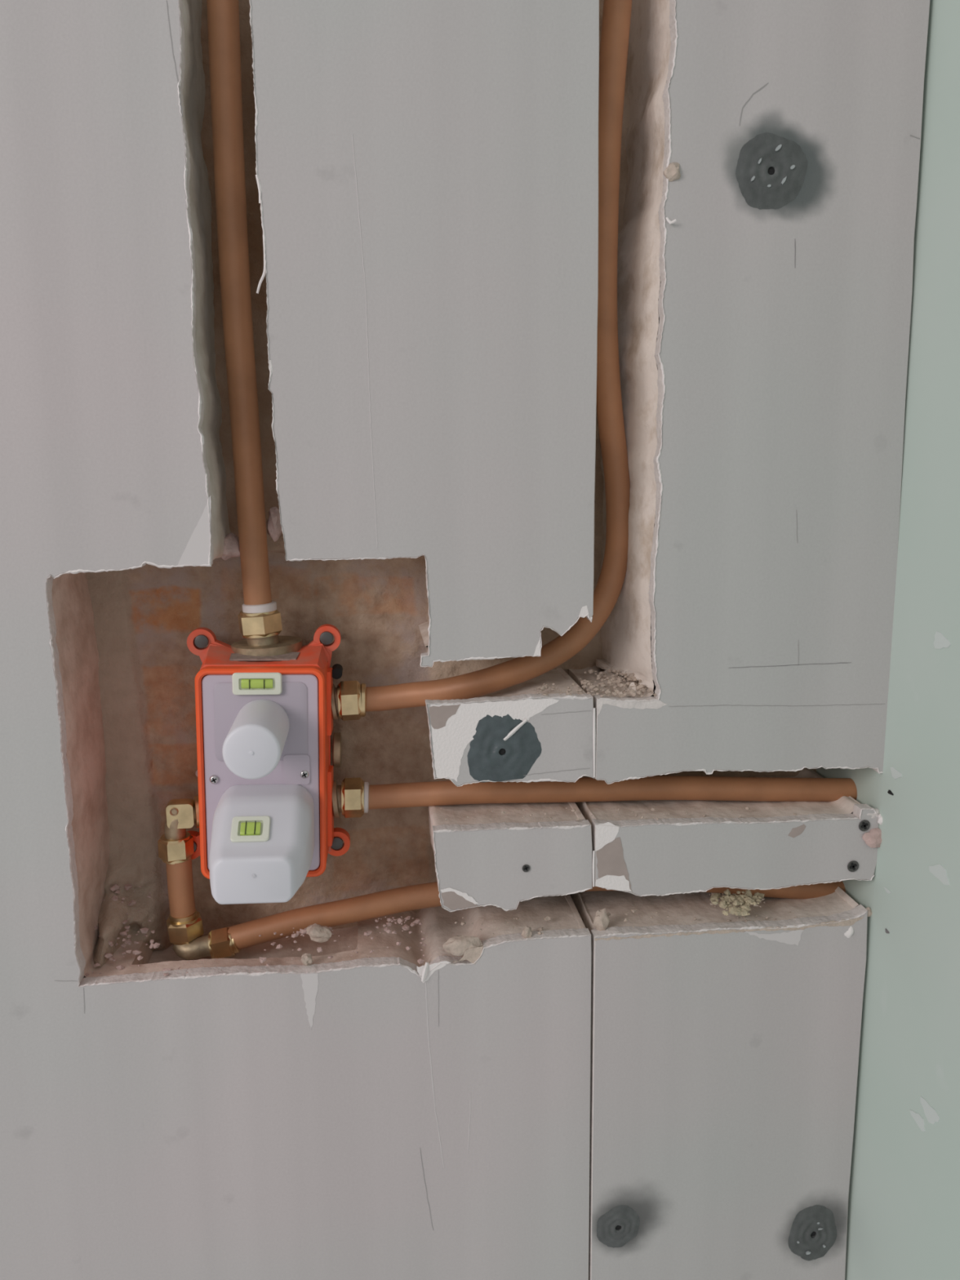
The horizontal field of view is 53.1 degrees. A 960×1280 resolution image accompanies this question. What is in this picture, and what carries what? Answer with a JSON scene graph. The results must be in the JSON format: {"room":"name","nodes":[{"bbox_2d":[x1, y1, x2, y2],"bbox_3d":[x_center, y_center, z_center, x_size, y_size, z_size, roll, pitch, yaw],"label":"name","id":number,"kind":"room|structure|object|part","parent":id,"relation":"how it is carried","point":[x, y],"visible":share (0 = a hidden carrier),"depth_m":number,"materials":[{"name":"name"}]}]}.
{"room":"building under construction","nodes":[
{"label":"building under construction","id":0,"kind":"room"},
{"bbox_2d":[51,0,861,977],"bbox_3d":[-0.148,0.103,0.841,0.987,1.420,0.177,-2,10,-6],"label":"wall","id":1,"kind":"structure","parent":0,"point":[128,669],"depth_m":0.82,"materials":[{"name":"concrete"}]},
{"bbox_2d":[84,884,196,977],"bbox_3d":[-0.263,0.241,0.793,0.138,0.053,0.076,0,10,3],"label":"rubble","id":2,"kind":"object","parent":1,"relation":"in","point":[126,886],"visible":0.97,"depth_m":0.80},
{"bbox_2d":[166,908,240,959],"bbox_3d":[-0.237,0.253,0.821,0.064,0.042,0.030,1,10,7],"label":"pipe fitting","id":3,"kind":"object","parent":1,"relation":"attached to","point":[185,934],"visible":0.97,"depth_m":0.81,"materials":[{"name":"gold metal"}]},
{"bbox_2d":[165,855,195,917],"bbox_3d":[-0.254,0.209,0.816,0.022,0.081,0.021,-2,10,-6],"label":"copper pipe","id":4,"kind":"object","parent":3,"relation":"attached to","point":[180,875],"visible":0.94,"depth_m":0.81,"materials":[{"name":"brown metal"}]},
{"bbox_2d":[221,532,239,560],"bbox_3d":[-0.202,-0.076,0.776,0.022,0.022,0.025,-2,10,-6],"label":"chunk","id":5,"kind":"object","parent":1,"relation":"attached to","point":[231,548],"visible":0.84,"depth_m":0.77,"materials":[{"name":"beige concrete"}]},
{"bbox_2d":[266,506,282,542],"bbox_3d":[-0.166,-0.093,0.776,0.013,0.028,0.022,-3,11,-14],"label":"chunk","id":6,"kind":"object","parent":1,"relation":"attached to","point":[274,531],"visible":0.85,"depth_m":0.77,"materials":[{"name":"beige concrete"}]},
{"bbox_2d":[186,600,368,904],"bbox_3d":[-0.170,0.086,0.763,0.163,0.224,0.166,0,10,-7],"label":"shower valve","id":7,"kind":"object","parent":1,"relation":"attached to","point":[267,704],"visible":0.99,"depth_m":0.75,"materials":[{"name":"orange plastic"}]},
{"bbox_2d":[157,795,199,864],"bbox_3d":[-0.252,0.159,0.809,0.038,0.054,0.027,-4,11,-17],"label":"pipe fitting","id":8,"kind":"object","parent":7,"relation":"attached to","point":[175,846],"visible":0.88,"depth_m":0.80,"materials":[{"name":"gold metal"}]},
{"bbox_2d":[206,0,271,604],"bbox_3d":[-0.180,-0.283,0.716,0.029,0.547,0.064,-2,10,-6],"label":"copper pipe","id":9,"kind":"object","parent":7,"relation":"attached to","point":[223,15],"visible":1,"depth_m":0.72,"materials":[{"name":"brown metal"}]},
{"bbox_3d":[-0.173,0.107,0.763,0.089,0.163,0.004,0,10,-7],"label":"plate","id":10,"kind":"part","parent":7,"relation":"part of","materials":[{"name":"grey plastic"}]},
{"bbox_3d":[-0.172,0.064,0.753,0.073,0.065,0.002,-2,10,-6],"label":"moulded panel","id":11,"kind":"part","parent":7,"relation":"part of","materials":[{"name":"grey plastic"}]},
{"bbox_2d":[365,0,631,711],"bbox_3d":[0.010,-0.257,0.745,0.231,0.646,0.054,-1,10,-3],"label":"copper pipe","id":12,"kind":"object","parent":7,"relation":"attached to","point":[616,14],"visible":0.88,"depth_m":0.77,"materials":[{"name":"brown metal"}]},
{"bbox_2d":[0,0,591,1279],"bbox_3d":[-0.268,0.132,0.733,0.725,1.330,0.017,-2,10,-6],"label":"panel","id":13,"kind":"object","parent":1,"relation":"attached to","point":[383,1117],"visible":1,"depth_m":0.76,"materials":[{"name":"grey concrete"}]},
{"bbox_2d":[301,952,312,965],"bbox_3d":[-0.140,0.259,0.779,0.009,0.010,0.009,-2,10,-6],"label":"chunk","id":14,"kind":"object","parent":13,"relation":"on","point":[306,958],"visible":1,"depth_m":0.78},
{"bbox_2d":[442,935,482,955],"bbox_3d":[-0.013,0.251,0.786,0.034,0.018,0.013,-2,10,-6],"label":"chunk","id":15,"kind":"object","parent":13,"relation":"on","point":[456,945],"visible":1,"depth_m":0.78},
{"bbox_2d":[521,925,532,937],"bbox_3d":[0.039,0.241,0.791,0.009,0.013,0.008,-7,12,-34],"label":"chunk","id":16,"kind":"object","parent":13,"relation":"on","point":[526,931],"visible":1,"depth_m":0.79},
{"bbox_2d":[306,923,332,942],"bbox_3d":[-0.134,0.243,0.798,0.018,0.016,0.018,-6,11,-26],"label":"chunk","id":17,"kind":"object","parent":1,"relation":"attached to","point":[318,933],"visible":1,"depth_m":0.79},
{"bbox_2d":[258,915,426,966],"bbox_3d":[-0.113,0.252,0.797,0.138,0.024,0.044,-2,10,-6],"label":"rubble","id":18,"kind":"object","parent":1,"relation":"on","point":[400,921],"visible":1,"depth_m":0.80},
{"bbox_2d":[248,0,599,666],"bbox_3d":[-0.037,-0.263,0.691,0.246,0.574,0.013,-2,10,-6],"label":"panel","id":19,"kind":"object","parent":1,"relation":"attached to","point":[427,171],"visible":1,"depth_m":0.69,"materials":[{"name":"grey concrete"}]},
{"bbox_2d":[425,693,594,786],"bbox_3d":[0.025,0.079,0.758,0.133,0.072,0.016,-2,10,-6],"label":"panel","id":20,"kind":"object","parent":1,"relation":"attached to","point":[562,723],"visible":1,"depth_m":0.75,"materials":[{"name":"grey concrete"}]},
{"bbox_2d":[467,714,542,782],"bbox_3d":[0.019,0.084,0.753,0.059,0.056,0.003,-2,10,-6],"label":"sealant patch","id":21,"kind":"object","parent":20,"relation":"attached to","point":[491,757],"visible":1,"depth_m":0.75,"materials":[{"name":"black"}]},
{"bbox_2d":[432,819,592,911],"bbox_3d":[0.027,0.183,0.779,0.130,0.073,0.013,-2,10,-6],"label":"panel","id":22,"kind":"object","parent":1,"relation":"attached to","point":[481,864],"visible":1,"depth_m":0.77,"materials":[{"name":"grey concrete"}]},
{"bbox_2d":[522,864,529,871],"bbox_3d":[0.035,0.181,0.788,0.006,0.006,0.031,-2,10,-6],"label":"screw","id":23,"kind":"object","parent":22,"relation":"attached to","point":[526,868],"visible":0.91,"depth_m":0.77,"materials":[{"name":"grey metal"}]},
{"bbox_2d":[227,880,845,949],"bbox_3d":[0.078,0.230,0.847,0.601,0.061,0.026,-2,10,-6],"label":"copper pipe","id":24,"kind":"object","parent":1,"relation":"attached to","point":[424,895],"visible":0.41,"depth_m":0.82,"materials":[{"name":"brown metal"}]},
{"bbox_2d":[533,666,656,697],"bbox_3d":[0.100,0.033,0.801,0.123,0.014,0.080,-2,10,-6],"label":"rubble","id":25,"kind":"object","parent":1,"relation":"on","point":[640,688],"visible":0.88,"depth_m":0.78,"materials":[{"name":"beige concrete"}]},
{"bbox_2d":[368,776,857,808],"bbox_3d":[0.135,0.132,0.833,0.476,0.036,0.035,-1,10,-3],"label":"copper pipe","id":26,"kind":"object","parent":1,"relation":"attached to","point":[445,793],"visible":0.86,"depth_m":0.82,"materials":[{"name":"brown metal"}]},
{"bbox_2d":[454,892,796,934],"bbox_3d":[0.156,0.235,0.816,0.356,0.027,0.026,-2,10,-6],"label":"rubble","id":27,"kind":"object","parent":1,"relation":"on","point":[546,918],"visible":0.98,"depth_m":0.81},
{"bbox_2d":[440,807,831,821],"bbox_3d":[0.140,0.144,0.797,0.345,0.020,0.025,-2,10,-6],"label":"rubble","id":28,"kind":"object","parent":1,"relation":"on","point":[578,819],"visible":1,"depth_m":0.79,"materials":[{"name":"beige concrete"}]},
{"bbox_2d":[588,904,867,1279],"bbox_3d":[0.217,0.521,0.862,0.242,0.586,0.013,-2,10,-6],"label":"panel","id":29,"kind":"object","parent":1,"relation":"attached to","point":[724,1057],"visible":1,"depth_m":0.83,"materials":[{"name":"grey concrete"}]},
{"bbox_2d":[592,907,609,930],"bbox_3d":[0.101,0.234,0.803,0.014,0.021,0.011,-2,10,-6],"label":"chunk","id":30,"kind":"object","parent":29,"relation":"on","point":[601,922],"visible":1,"depth_m":0.80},
{"bbox_2d":[596,1204,639,1248],"bbox_3d":[0.121,0.515,0.843,0.039,0.042,0.003,-2,10,-6],"label":"sealant patch","id":31,"kind":"object","parent":29,"relation":"attached to","point":[620,1225],"visible":1,"depth_m":0.84,"materials":[{"name":"black"}]},
{"bbox_2d":[709,888,764,915],"bbox_3d":[0.222,0.223,0.823,0.053,0.017,0.026,-2,10,-6],"label":"rubble","id":32,"kind":"object","parent":29,"relation":"on","point":[739,900],"visible":1,"depth_m":0.82,"materials":[{"name":"beige concrete"}]},
{"bbox_2d":[788,1204,836,1261],"bbox_3d":[0.301,0.536,0.868,0.046,0.058,0.003,-2,10,-6],"label":"sealant patch","id":33,"kind":"object","parent":29,"relation":"attached to","point":[818,1221],"visible":1,"depth_m":0.87,"materials":[{"name":"black"}]},
{"bbox_2d":[844,925,853,937],"bbox_3d":[0.314,0.249,0.820,0.012,0.013,0.006,-2,10,-6],"label":"chunk","id":34,"kind":"object","parent":29,"relation":"attached to","point":[850,932],"visible":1,"depth_m":0.82,"materials":[{"name":"white concrete"}]},
{"bbox_2d":[866,906,871,916],"bbox_3d":[0.332,0.233,0.822,0.008,0.008,0.006,-2,10,-6],"label":"chunk","id":35,"kind":"object","parent":29,"relation":"on","point":[869,912],"visible":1,"depth_m":0.82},
{"bbox_2d":[591,804,878,896],"bbox_3d":[0.212,0.175,0.799,0.245,0.067,0.014,-2,10,-6],"label":"panel","id":36,"kind":"object","parent":1,"relation":"attached to","point":[643,857],"visible":1,"depth_m":0.79,"materials":[{"name":"grey concrete"}]},
{"bbox_2d":[847,860,858,871],"bbox_3d":[0.312,0.188,0.822,0.010,0.010,0.031,-2,10,-6],"label":"screw","id":37,"kind":"object","parent":36,"relation":"attached to","point":[852,866],"visible":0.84,"depth_m":0.81,"materials":[{"name":"grey metal"}]},
{"bbox_2d":[858,819,870,831],"bbox_3d":[0.319,0.152,0.816,0.010,0.010,0.031,-2,10,-6],"label":"screw","id":38,"kind":"object","parent":36,"relation":"attached to","point":[864,825],"visible":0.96,"depth_m":0.80,"materials":[{"name":"grey metal"}]},
{"bbox_2d":[866,808,879,818],"bbox_3d":[0.327,0.145,0.806,0.019,0.009,0.011,-2,10,-6],"label":"chunk","id":39,"kind":"object","parent":36,"relation":"attached to","point":[873,815],"visible":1,"depth_m":0.80,"materials":[{"name":"white concrete"}]},
{"bbox_2d":[592,0,929,784],"bbox_3d":[0.213,-0.226,0.725,0.256,0.691,0.018,-2,10,-6],"label":"panel","id":40,"kind":"object","parent":1,"relation":"attached to","point":[781,354],"visible":1,"depth_m":0.73,"materials":[{"name":"grey concrete"}]},
{"bbox_2d":[663,162,680,181],"bbox_3d":[0.139,-0.337,0.693,0.012,0.013,0.010,2,11,12],"label":"chunk","id":41,"kind":"object","parent":40,"relation":"attached to","point":[672,172],"visible":1,"depth_m":0.69,"materials":[{"name":"white concrete"}]},
{"bbox_2d":[735,132,807,209],"bbox_3d":[0.212,-0.341,0.699,0.054,0.052,0.003,-2,10,-6],"label":"sealant patch","id":42,"kind":"object","parent":40,"relation":"attached to","point":[771,171],"visible":1,"depth_m":0.70,"materials":[{"name":"black"}]},
{"bbox_2d":[862,827,881,848],"bbox_3d":[0.333,0.165,0.804,0.027,0.017,0.010,-2,10,-6],"label":"chunk","id":43,"kind":"object","parent":1,"relation":"attached to","point":[873,838],"visible":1,"depth_m":0.80,"materials":[{"name":"concrete"}]},
{"bbox_2d":[877,813,882,825],"bbox_3d":[0.336,0.150,0.801,0.008,0.011,0.006,2,11,12],"label":"chunk","id":44,"kind":"object","parent":1,"relation":"attached to","point":[880,818],"visible":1,"depth_m":0.80,"materials":[{"name":"white paper"}]},
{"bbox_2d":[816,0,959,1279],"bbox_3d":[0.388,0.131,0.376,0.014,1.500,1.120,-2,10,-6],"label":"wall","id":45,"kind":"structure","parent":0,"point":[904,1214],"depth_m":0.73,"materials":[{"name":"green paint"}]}
]}

